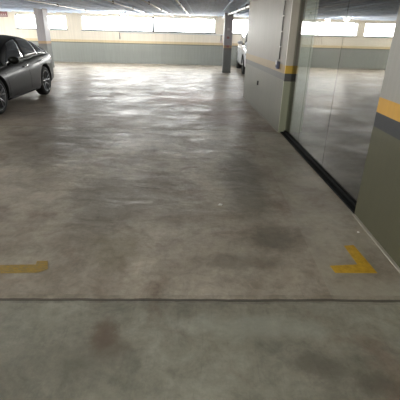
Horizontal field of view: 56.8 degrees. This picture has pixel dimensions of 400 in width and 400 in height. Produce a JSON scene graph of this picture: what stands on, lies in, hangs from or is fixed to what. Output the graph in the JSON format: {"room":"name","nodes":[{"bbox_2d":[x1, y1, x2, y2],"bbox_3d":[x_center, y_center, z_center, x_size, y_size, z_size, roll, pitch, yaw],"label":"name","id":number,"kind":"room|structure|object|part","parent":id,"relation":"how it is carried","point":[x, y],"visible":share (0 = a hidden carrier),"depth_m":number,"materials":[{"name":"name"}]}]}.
{"room":"parking garage","nodes":[
{"label":"parking garage","id":0,"kind":"room"},
{"bbox_2d":[0,11,395,69],"bbox_3d":[-0.058,-7.875,18.062,25.500,2.400,0.200,1,24,0],"label":"wall","id":1,"kind":"structure","parent":0,"point":[72,44],"depth_m":18.10,"materials":[{"name":"paint"}]},
{"bbox_2d":[0,12,7,16],"bbox_3d":[-9.357,-8.851,17.599,0.400,0.245,0.020,1,24,0],"label":"wall sign","id":2,"kind":"object","parent":1,"relation":"attached to","point":[2,14],"visible":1,"depth_m":17.61,"materials":[{"name":"plastic"}]},
{"bbox_2d":[15,14,66,29],"bbox_3d":[-7.628,-8.547,17.780,2.510,0.660,0.150,1,24,0],"label":"window","id":3,"kind":"structure","parent":1,"relation":"in","point":[15,14],"depth_m":17.84,"materials":[{"name":"white metal"}]},
{"bbox_2d":[81,15,215,33],"bbox_3d":[-2.470,-8.421,17.780,6.490,0.660,0.150,1,24,0],"label":"window","id":4,"kind":"structure","parent":1,"relation":"in","point":[153,28],"depth_m":17.84,"materials":[{"name":"white metal"}]},
{"bbox_3d":[-2.477,-8.122,17.883,6.490,0.030,0.090,1,24,0],"label":"sill","id":5,"kind":"part","parent":4,"relation":"part of","materials":[{"name":"white metal"}]},
{"bbox_2d":[119,32,221,42],"bbox_3d":[-1.357,-7.873,17.940,5.098,0.378,0.050,1,24,0],"label":"pipe","id":6,"kind":"object","parent":1,"relation":"attached to","point":[119,32],"visible":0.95,"depth_m":17.85,"materials":[{"name":"metal"}]},
{"bbox_2d":[301,21,355,36],"bbox_3d":[5.968,-8.215,17.780,3.010,0.660,0.150,1,24,0],"label":"window","id":7,"kind":"structure","parent":1,"relation":"in","point":[319,22],"depth_m":17.82,"materials":[{"name":"white metal"}]},
{"bbox_2d":[362,22,395,37],"bbox_3d":[9.646,-8.125,17.780,3.590,0.660,0.150,1,24,0],"label":"window","id":8,"kind":"structure","parent":1,"relation":"in","point":[366,22],"depth_m":17.84,"materials":[{"name":"white metal"}]},
{"bbox_2d":[0,61,399,399],"bbox_3d":[-0.206,-1.796,7.753,25.500,0.150,23.600,1,24,0],"label":"floor","id":9,"kind":"structure","parent":0,"point":[116,177],"depth_m":2.85,"materials":[{"name":"concrete"}]},
{"bbox_2d":[0,261,47,272],"bbox_3d":[-1.240,0.460,2.544,0.394,0.002,0.139,0,24,-4],"label":"floor marking","id":10,"kind":"object","parent":9,"relation":"on","point":[40,266],"depth_m":2.53,"materials":[{"name":"yellow paint"}]},
{"bbox_2d":[0,35,53,113],"bbox_3d":[-4.607,-2.767,7.829,2.133,1.360,4.234,1,24,-2],"label":"parked car","id":11,"kind":"object","parent":9,"relation":"on","point":[26,67],"visible":1,"depth_m":7.86,"materials":[{"name":"grey paint"}]},
{"bbox_2d":[8,56,18,63],"bbox_3d":[-3.630,-2.720,7.199,0.220,0.140,0.120,1,24,-2],"label":"mirror","id":12,"kind":"object","parent":11,"relation":"attached to","point":[12,60],"depth_m":7.17,"materials":[{"name":"grey paint"}]},
{"bbox_3d":[-3.776,-2.323,8.013,0.048,0.056,1.631,1,24,-1],"label":"sill trim","id":13,"kind":"part","parent":11,"relation":"part of","materials":[{"name":"grey metal"}]},
{"bbox_2d":[33,8,54,67],"bbox_3d":[-6.293,-6.510,14.962,0.348,2.200,0.508,1,24,0],"label":"column","id":14,"kind":"structure","parent":9,"relation":"on","point":[41,16],"depth_m":14.68,"materials":[{"name":"white paint"}]},
{"bbox_2d":[222,13,233,72],"bbox_3d":[1.109,-6.293,14.881,0.338,2.200,0.384,1,24,0],"label":"column","id":15,"kind":"structure","parent":9,"relation":"on","point":[228,20],"depth_m":14.73,"materials":[{"name":"grey concrete"}]},
{"bbox_2d":[236,30,247,73],"bbox_3d":[2.575,-6.293,15.639,2.139,1.640,4.334,1,24,0],"label":"parked car","id":16,"kind":"object","parent":9,"relation":"on","point":[242,44],"visible":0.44,"depth_m":15.08,"materials":[{"name":"silver metal"}]},
{"bbox_2d":[280,0,356,213],"bbox_3d":[1.522,-1.504,4.360,0.350,2.200,3.059,1,24,0],"label":"glass wall","id":17,"kind":"structure","parent":9,"relation":"on","point":[311,8],"depth_m":5.57,"materials":[{"name":"clear glass"}]},
{"bbox_3d":[1.443,-0.521,4.804,0.125,0.040,3.052,1,24,-2],"label":"rail","id":18,"kind":"part","parent":17,"relation":"part of","materials":[{"name":"black metal"}]},
{"bbox_2d":[330,245,376,272],"bbox_3d":[1.081,0.429,2.736,0.307,0.002,0.380,1,24,0],"label":"floor marking","id":19,"kind":"object","parent":9,"relation":"on","point":[362,266],"depth_m":2.64,"materials":[{"name":"yellow paint"}]},
{"bbox_2d":[354,5,399,267],"bbox_3d":[1.601,0.594,-0.254,0.370,2.200,7.080,1,24,0],"label":"wall pier","id":20,"kind":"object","parent":9,"relation":"on","point":[377,208],"visible":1,"depth_m":2.86,"materials":[{"name":"paint"}]},
{"bbox_2d":[352,214,399,272],"bbox_3d":[1.379,1.592,0.191,0.025,0.006,7.060,1,24,0],"label":"baseboard","id":21,"kind":"object","parent":20,"relation":"attached to","point":[391,260],"visible":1,"depth_m":2.92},
{"bbox_2d":[0,0,399,20],"bbox_3d":[-0.154,-3.945,6.778,25.500,0.230,23.600,1,24,0],"label":"ceiling","id":22,"kind":"structure","parent":0,"point":[383,10],"depth_m":11.64,"materials":[{"name":"white paint"}]},
{"bbox_2d":[26,0,107,14],"bbox_3d":[-4.465,-5.589,10.461,0.048,0.073,15.580,1,24,0],"label":"ceiling light","id":23,"kind":"object","parent":22,"relation":"attached to","point":[57,5],"visible":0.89,"depth_m":11.82,"materials":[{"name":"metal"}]},
{"bbox_2d":[105,0,153,15],"bbox_3d":[-2.280,-5.745,10.915,0.040,0.069,14.580,1,24,0],"label":"ceiling light","id":24,"kind":"object","parent":22,"relation":"attached to","point":[112,2],"visible":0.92,"depth_m":11.32,"materials":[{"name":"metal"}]},
{"bbox_2d":[142,0,173,16],"bbox_3d":[-1.331,-5.720,10.916,0.044,0.071,14.580,1,24,0],"label":"ceiling light","id":25,"kind":"object","parent":22,"relation":"attached to","point":[148,2],"visible":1,"depth_m":10.84,"materials":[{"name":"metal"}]},
{"bbox_2d":[175,0,190,16],"bbox_3d":[-0.521,-5.698,10.917,0.056,0.077,14.580,1,24,0],"label":"ceiling light","id":26,"kind":"object","parent":22,"relation":"attached to","point":[177,1],"visible":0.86,"depth_m":10.36,"materials":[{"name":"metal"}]},
{"bbox_2d":[222,4,248,18],"bbox_3d":[1.185,-6.572,12.980,0.161,0.115,9.912,0,24,-2],"label":"ceiling pipe","id":27,"kind":"object","parent":22,"relation":"hanging from","point":[246,5],"visible":0.52,"depth_m":11.34,"materials":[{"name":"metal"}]},
{"bbox_2d":[243,0,304,131],"bbox_3d":[1.326,-2.885,7.391,0.190,2.200,3.589,0,24,-3],"label":"wall partition","id":28,"kind":"structure","parent":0,"point":[265,20],"depth_m":6.78,"materials":[{"name":"paint"}]},
{"bbox_2d":[243,97,277,131],"bbox_3d":[1.198,-1.887,7.840,0.018,0.006,3.589,0,24,-3],"label":"baseboard","id":29,"kind":"structure","parent":28,"relation":"attached to","point":[243,97],"depth_m":7.23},
{"bbox_2d":[275,60,279,68],"bbox_3d":[1.283,-2.243,6.126,0.057,0.125,0.115,1,24,0],"label":"junction box","id":30,"kind":"object","parent":28,"relation":"attached to","point":[277,63],"visible":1,"depth_m":6.08,"materials":[{"name":"blue plastic"}]},
{"bbox_2d":[279,0,285,58],"bbox_3d":[1.312,-2.781,5.862,0.026,1.039,0.041,1,24,0],"label":"conduit","id":31,"kind":"object","parent":28,"relation":"attached to","point":[285,0],"visible":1,"depth_m":5.88,"materials":[{"name":"plastic"}]},
{"bbox_2d":[278,0,301,132],"bbox_3d":[1.397,-2.132,5.737,0.131,2.200,0.039,1,24,0],"label":"trim","id":32,"kind":"structure","parent":28,"relation":"attached to","point":[296,4],"depth_m":5.72,"materials":[{"name":"paint"}]}
]}

